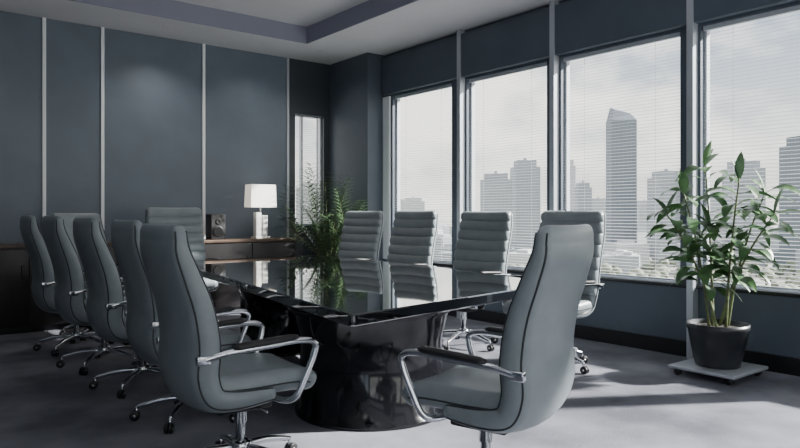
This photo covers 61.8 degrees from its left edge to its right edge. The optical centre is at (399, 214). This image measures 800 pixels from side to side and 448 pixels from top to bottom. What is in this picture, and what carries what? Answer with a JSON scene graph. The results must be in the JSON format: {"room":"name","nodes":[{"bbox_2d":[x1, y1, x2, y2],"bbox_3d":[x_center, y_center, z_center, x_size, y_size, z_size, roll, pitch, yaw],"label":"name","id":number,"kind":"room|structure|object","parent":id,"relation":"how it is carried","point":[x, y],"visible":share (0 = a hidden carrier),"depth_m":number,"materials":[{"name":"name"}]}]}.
{"room":"conference room","nodes":[
{"label":"conference room","id":0,"kind":"room"},
{"bbox_2d":[0,11,329,255],"bbox_3d":[-3.980,-0.475,7.347,8.490,3.350,0.200,0,0,-38],"label":"wall","id":1,"kind":"structure","parent":0,"point":[153,84],"depth_m":7.93,"materials":[{"name":"paint"}]},
{"bbox_2d":[42,17,45,235],"bbox_3d":[-3.877,-0.475,7.290,0.034,3.350,0.018,0,0,-38],"label":"trim","id":2,"kind":"structure","parent":1,"relation":"attached to","point":[43,18],"depth_m":7.28,"materials":[{"name":"white metal"}]},
{"bbox_2d":[101,27,103,227],"bbox_3d":[-3.406,-0.475,7.663,0.034,3.350,0.018,0,0,-38],"label":"trim","id":3,"kind":"structure","parent":1,"relation":"attached to","point":[102,28],"depth_m":7.65,"materials":[{"name":"white metal"}]},
{"bbox_2d":[202,44,204,238],"bbox_3d":[-2.466,-0.475,8.408,0.034,3.350,0.018,0,0,-38],"label":"trim","id":4,"kind":"structure","parent":1,"relation":"attached to","point":[203,45],"depth_m":8.40,"materials":[{"name":"white metal"}]},
{"bbox_2d":[286,58,288,237],"bbox_3d":[-1.533,-0.475,9.147,0.034,3.350,0.018,0,0,-38],"label":"trim","id":5,"kind":"structure","parent":1,"relation":"attached to","point":[287,59],"depth_m":9.14,"materials":[{"name":"silver metal"}]},
{"bbox_2d":[295,114,321,225],"bbox_3d":[-1.321,-0.625,9.442,0.460,1.550,0.060,0,0,-38],"label":"frame","id":6,"kind":"object","parent":1,"relation":"attached to","point":[296,115],"visible":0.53,"depth_m":9.40,"materials":[{"name":"silver metal"}]},
{"bbox_2d":[296,117,320,222],"bbox_3d":[-1.283,-0.628,9.394,0.400,1.466,0.018,0,0,-38],"label":"blind","id":7,"kind":"object","parent":1,"relation":"attached to","point":[298,117],"visible":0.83,"depth_m":9.37,"materials":[{"name":"white plastic"}]},
{"bbox_2d":[0,0,561,64],"bbox_3d":[-0.538,-2.375,3.006,8.490,0.450,11.380,0,0,-38],"label":"ceiling","id":8,"kind":"structure","parent":0,"point":[293,29],"depth_m":7.57,"materials":[{"name":"paint"}]},
{"bbox_2d":[0,314,799,447],"bbox_3d":[-0.538,1.275,3.006,8.490,0.150,11.380,0,0,-38],"label":"floor","id":9,"kind":"structure","parent":0,"point":[629,397],"depth_m":4.11,"materials":[{"name":"carpet"}]},
{"bbox_2d":[20,215,113,355],"bbox_3d":[-2.946,0.602,5.977,0.784,1.197,0.680,0,0,-36],"label":"chair","id":10,"kind":"object","parent":9,"relation":"on","point":[43,280],"visible":0.49,"depth_m":5.63,"materials":[{"name":"grey leather"}]},
{"bbox_2d":[51,213,125,340],"bbox_3d":[-3.065,0.590,6.758,0.799,1.220,0.693,0,0,32],"label":"chair","id":11,"kind":"object","parent":9,"relation":"on","point":[68,218],"visible":0.06,"depth_m":6.83,"materials":[{"name":"grey leather"}]},
{"bbox_2d":[42,215,138,374],"bbox_3d":[-2.409,0.602,5.330,0.784,1.197,0.680,0,0,-37],"label":"chair","id":12,"kind":"object","parent":9,"relation":"on","point":[70,290],"visible":0.57,"depth_m":5.00,"materials":[{"name":"grey leather"}]},
{"bbox_2d":[73,217,160,398],"bbox_3d":[-1.850,0.608,4.675,0.776,1.185,0.673,0,0,-37],"label":"chair","id":13,"kind":"object","parent":9,"relation":"on","point":[105,301],"visible":0.57,"depth_m":4.34,"materials":[{"name":"grey leather"}]},
{"bbox_2d":[0,237,296,334],"bbox_3d":[-3.656,0.750,7.149,5.590,0.900,0.453,0,0,-38],"label":"credenza","id":14,"kind":"object","parent":9,"relation":"on","point":[19,313],"visible":0.3,"depth_m":6.84,"materials":[{"name":"black paint"}]},
{"bbox_2d":[206,214,224,239],"bbox_3d":[-2.264,0.145,8.218,0.190,0.310,0.176,0,0,-38],"label":"speaker","id":15,"kind":"object","parent":14,"relation":"on","point":[215,223],"visible":1,"depth_m":8.15},
{"bbox_2d":[244,184,276,238],"bbox_3d":[-1.799,-0.045,8.629,0.360,0.690,0.200,0,0,-38],"label":"table lamp","id":16,"kind":"object","parent":14,"relation":"on","point":[256,195],"visible":0.98,"depth_m":8.56,"materials":[{"name":"white ceramic"}]},
{"bbox_2d":[111,220,251,433],"bbox_3d":[-1.291,0.613,3.970,0.768,1.173,0.667,0,0,-36],"label":"chair","id":17,"kind":"object","parent":9,"relation":"on","point":[142,324],"visible":0.46,"depth_m":3.69,"materials":[{"name":"grey leather"}]},
{"bbox_2d":[145,207,219,320],"bbox_3d":[-2.307,0.557,7.152,0.726,1.286,0.813,0,0,-36],"label":"chair","id":18,"kind":"object","parent":9,"relation":"on","point":[190,219],"visible":0.23,"depth_m":7.41,"materials":[{"name":"grey leather"}]},
{"bbox_2d":[140,223,318,447],"bbox_3d":[-0.792,0.619,3.115,0.761,1.162,0.660,0,0,-36],"label":"chair","id":19,"kind":"object","parent":9,"relation":"on","point":[193,366],"visible":1,"depth_m":2.85,"materials":[{"name":"grey leather"}]},
{"bbox_2d":[274,163,367,256],"bbox_3d":[-0.995,0.261,8.667,1.130,1.879,1.305,0,0,-38],"label":"potted palm","id":20,"kind":"object","parent":9,"relation":"on","point":[322,227],"visible":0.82,"depth_m":8.61,"materials":[{"name":"plant"}]},
{"bbox_2d":[195,255,519,431],"bbox_3d":[-0.470,0.820,5.218,1.826,0.760,4.177,0,0,-30],"label":"conference table","id":21,"kind":"object","parent":9,"relation":"on","point":[361,314],"visible":0.84,"depth_m":3.82,"materials":[{"name":"black"}]},
{"bbox_2d":[332,211,383,259],"bbox_3d":[-0.619,0.575,7.799,0.706,1.251,0.791,0,0,39],"label":"chair","id":22,"kind":"object","parent":9,"relation":"on","point":[362,231],"visible":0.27,"depth_m":7.97,"materials":[{"name":"grey leather"}]},
{"bbox_2d":[373,210,438,266],"bbox_3d":[-0.024,0.575,7.016,0.706,1.251,0.791,0,0,43],"label":"chair","id":23,"kind":"object","parent":9,"relation":"on","point":[414,233],"visible":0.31,"depth_m":7.17,"materials":[{"name":"grey leather"}]},
{"bbox_2d":[441,211,512,351],"bbox_3d":[0.617,0.581,6.158,0.700,1.239,0.784,0,0,45],"label":"chair","id":24,"kind":"object","parent":9,"relation":"on","point":[483,242],"visible":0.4,"depth_m":6.26,"materials":[{"name":"grey leather"}]},
{"bbox_2d":[398,224,593,447],"bbox_3d":[0.399,0.619,2.833,0.761,1.162,0.660,0,0,35],"label":"chair","id":25,"kind":"object","parent":9,"relation":"on","point":[533,378],"visible":1,"depth_m":2.58,"materials":[{"name":"grey leather"}]},
{"bbox_2d":[502,210,605,373],"bbox_3d":[1.218,0.581,5.319,0.784,1.239,0.700,0,0,-44],"label":"chair","id":26,"kind":"object","parent":9,"relation":"on","point":[596,219],"visible":0.32,"depth_m":5.30,"materials":[{"name":"grey leather"}]},
{"bbox_2d":[645,140,799,384],"bbox_3d":[2.426,0.314,4.971,1.112,1.770,0.759,0,0,26],"label":"ficus plant","id":27,"kind":"object","parent":9,"relation":"on","point":[718,346],"visible":1,"depth_m":4.90,"materials":[{"name":"green plant"}]},
{"bbox_2d":[385,0,799,357],"bbox_3d":[2.609,-0.475,5.628,0.200,3.350,11.180,0,0,-38],"label":"wall","id":28,"kind":"structure","parent":0,"point":[653,310],"depth_m":5.89,"materials":[{"name":"paint"}]},
{"bbox_2d":[330,52,384,261],"bbox_3d":[-0.608,-0.475,9.299,0.280,3.350,0.930,0,0,-38],"label":"column","id":29,"kind":"structure","parent":28,"relation":"attached to","point":[356,98],"depth_m":9.01,"materials":[{"name":"paint"}]},
{"bbox_2d":[383,96,390,258],"bbox_3d":[-0.177,-0.495,8.957,0.030,2.170,0.140,0,0,-38],"label":"trim","id":30,"kind":"structure","parent":28,"relation":"attached to","point":[386,100],"depth_m":8.94,"materials":[{"name":"white metal"}]},
{"bbox_2d":[395,83,451,262],"bbox_3d":[0.291,-0.504,8.455,0.030,2.148,1.130,0,0,-38],"label":"blind","id":31,"kind":"object","parent":28,"relation":"attached to","point":[446,85],"visible":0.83,"depth_m":8.35,"materials":[{"name":"grey plastic"}]},
{"bbox_2d":[397,99,451,263],"bbox_3d":[0.331,-0.496,8.486,0.050,2.167,1.150,0,0,-38],"label":"frame","id":32,"kind":"object","parent":28,"relation":"attached to","point":[398,100],"visible":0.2,"depth_m":8.92,"materials":[{"name":"grey metal"}]},
{"bbox_2d":[457,29,464,318],"bbox_3d":[0.711,-0.475,7.792,0.084,3.350,0.056,0,0,-38],"label":"trim","id":33,"kind":"structure","parent":28,"relation":"attached to","point":[460,80],"depth_m":7.76,"materials":[{"name":"silver metal"}]},
{"bbox_2d":[471,82,524,269],"bbox_3d":[1.211,-0.496,7.375,0.050,2.167,1.175,0,0,-38],"label":"frame","id":34,"kind":"object","parent":28,"relation":"attached to","point":[473,83],"visible":0.2,"depth_m":7.81,"materials":[{"name":"grey metal"}]},
{"bbox_2d":[469,62,546,267],"bbox_3d":[1.172,-0.504,7.344,0.030,2.148,1.155,0,0,-38],"label":"blind","id":35,"kind":"object","parent":28,"relation":"attached to","point":[544,64],"visible":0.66,"depth_m":7.24,"materials":[{"name":"grey plastic"}]},
{"bbox_2d":[549,0,558,210],"bbox_3d":[1.552,-0.475,6.730,0.084,3.350,0.056,0,0,-38],"label":"trim","id":36,"kind":"structure","parent":28,"relation":"attached to","point":[553,59],"depth_m":6.71,"materials":[{"name":"silver metal"}]},
{"bbox_2d":[382,0,798,95],"bbox_3d":[2.869,-1.850,5.081,0.070,0.500,9.960,0,0,-38],"label":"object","id":37,"kind":"structure","parent":28,"relation":"attached to","point":[580,25],"depth_m":6.79,"materials":[{"name":"paint"}]},
{"bbox_2d":[433,262,799,297],"bbox_3d":[2.958,0.603,5.107,0.160,0.030,9.830,0,0,-38],"label":"window sill","id":38,"kind":"structure","parent":28,"relation":"attached to","point":[603,278],"depth_m":5.80,"materials":[{"name":"black paint"}]},
{"bbox_2d":[565,61,673,281],"bbox_3d":[2.079,-0.496,6.280,0.050,2.167,1.260,0,0,-38],"label":"frame","id":39,"kind":"object","parent":28,"relation":"attached to","point":[567,159],"visible":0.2,"depth_m":6.75,"materials":[{"name":"grey metal"}]},
{"bbox_2d":[563,32,679,280],"bbox_3d":[2.040,-0.504,6.249,0.030,2.148,1.240,0,0,-38],"label":"blind","id":40,"kind":"object","parent":28,"relation":"attached to","point":[677,34],"visible":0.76,"depth_m":6.12,"materials":[{"name":"grey"}]},
{"bbox_2d":[448,310,799,376],"bbox_3d":[2.884,1.135,5.093,0.028,0.130,10.000,0,0,-38],"label":"baseboard","id":41,"kind":"structure","parent":28,"relation":"attached to","point":[775,363],"depth_m":5.95,"materials":[{"name":"black paint"}]},
{"bbox_2d":[686,0,697,358],"bbox_3d":[2.447,-0.475,5.601,0.084,3.350,0.056,0,0,-38],"label":"trim","id":42,"kind":"structure","parent":28,"relation":"attached to","point":[691,27],"depth_m":5.58,"materials":[{"name":"silver metal"}]},
{"bbox_2d":[703,5,799,290],"bbox_3d":[2.931,-0.504,5.124,0.030,2.148,1.230,0,0,-38],"label":"blind","id":43,"kind":"object","parent":28,"relation":"attached to","point":[791,9],"visible":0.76,"depth_m":5.25,"materials":[{"name":"grey"}]},
{"bbox_2d":[705,31,799,292],"bbox_3d":[2.970,-0.496,5.155,0.050,2.167,1.250,0,0,-38],"label":"frame","id":44,"kind":"object","parent":28,"relation":"attached to","point":[707,87],"visible":0.28,"depth_m":5.62,"materials":[{"name":"grey metal"}]},
{"label":"outside","id":45,"kind":"structure","parent":0,"visible":0},
{"bbox_2d":[438,220,795,285],"bbox_3d":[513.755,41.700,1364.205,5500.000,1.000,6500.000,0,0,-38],"label":"ground","id":46,"kind":"structure","parent":45,"point":[442,223],"depth_m":463.19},
{"bbox_2d":[296,183,315,223],"bbox_3d":[-99.731,2.060,737.600,34.720,78.280,24.000,0,0,-4],"label":"skyscraper","id":47,"kind":"structure","parent":46,"relation":"on","point":[304,188],"depth_m":727.28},
{"bbox_2d":[400,199,403,208],"bbox_3d":[-10.855,9.270,705.962,32.240,63.860,28.800,0,0,-8],"label":"skyscraper","id":48,"kind":"structure","parent":46,"relation":"on","point":[401,202],"depth_m":695.59,"materials":[{"name":"grey concrete"}]},
{"bbox_2d":[404,197,424,210],"bbox_3d":[17.358,8.240,900.584,37.200,65.920,30.000,0,0,-2],"label":"skyscraper","id":49,"kind":"structure","parent":46,"relation":"on","point":[410,205],"depth_m":888.26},
{"bbox_2d":[480,171,515,251],"bbox_3d":[85.806,1.030,600.105,33.480,80.340,26.400,0,0,5],"label":"skyscraper","id":50,"kind":"structure","parent":46,"relation":"on","point":[500,196],"depth_m":589.26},
{"bbox_2d":[510,158,539,248],"bbox_3d":[121.485,-7.210,650.076,29.760,96.820,26.400,0,0,-5],"label":"skyscraper","id":51,"kind":"structure","parent":46,"relation":"on","point":[535,175],"depth_m":639.17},
{"bbox_2d":[295,221,799,274],"bbox_3d":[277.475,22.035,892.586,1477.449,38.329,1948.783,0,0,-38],"label":"blocks","id":52,"kind":"object","parent":46,"relation":"on","point":[639,236],"visible":0.06,"depth_m":510.96},
{"bbox_2d":[570,160,575,210],"bbox_3d":[200.719,-13.905,799.645,17.360,110.210,16.800,0,0,-5],"label":"skyscraper","id":53,"kind":"structure","parent":46,"relation":"on","point":[572,182],"depth_m":792.93,"materials":[{"name":"grey concrete"}]},
{"bbox_2d":[574,181,591,210],"bbox_3d":[191.367,2.575,700.360,18.600,77.250,18.000,0,0,0],"label":"skyscraper","id":54,"kind":"structure","parent":46,"relation":"on","point":[578,205],"depth_m":692.79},
{"bbox_2d":[592,197,605,241],"bbox_3d":[222.047,10.300,750.197,24.800,61.800,21.600,0,0,11],"label":"skyscraper","id":55,"kind":"structure","parent":46,"relation":"on","point":[603,199],"depth_m":741.63,"materials":[{"name":"grey concrete"}]},
{"bbox_2d":[606,107,636,242],"bbox_3d":[198.252,-28.300,599.908,22.000,139.000,20.000,0,0,3],"label":"skyscraper","id":56,"kind":"structure","parent":46,"relation":"on","point":[616,199],"depth_m":590.12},
{"bbox_2d":[637,199,646,231],"bbox_3d":[255.397,12.360,700.069,21.080,57.680,20.400,0,0,-2],"label":"skyscraper","id":57,"kind":"structure","parent":46,"relation":"on","point":[639,203],"depth_m":691.44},
{"bbox_2d":[508,258,799,288],"bbox_3d":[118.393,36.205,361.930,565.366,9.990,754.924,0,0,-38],"label":"canopy","id":58,"kind":"object","parent":46,"relation":"on","point":[610,268],"visible":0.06,"depth_m":433.64,"materials":[{"name":"green plant"}]},
{"bbox_2d":[647,170,679,265],"bbox_3d":[218.796,1.545,549.838,27.280,79.310,26.400,0,0,-7],"label":"skyscraper","id":59,"kind":"structure","parent":46,"relation":"on","point":[665,172],"depth_m":539.42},
{"bbox_2d":[710,189,721,234],"bbox_3d":[305.147,7.210,650.180,32.240,67.980,28.800,0,0,-4],"label":"skyscraper","id":60,"kind":"structure","parent":46,"relation":"on","point":[712,202],"depth_m":637.92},
{"bbox_2d":[722,159,768,261],"bbox_3d":[307.887,-4.635,600.035,34.720,91.670,28.800,0,0,5],"label":"skyscraper","id":61,"kind":"structure","parent":46,"relation":"on","point":[757,168],"depth_m":588.40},
{"bbox_2d":[772,136,799,270],"bbox_3d":[306.343,-10.300,500.559,37.200,103.000,31.200,0,0,-11],"label":"skyscraper","id":62,"kind":"structure","parent":46,"relation":"on","point":[795,167],"depth_m":499.98,"materials":[{"name":"grey concrete"}]}
]}

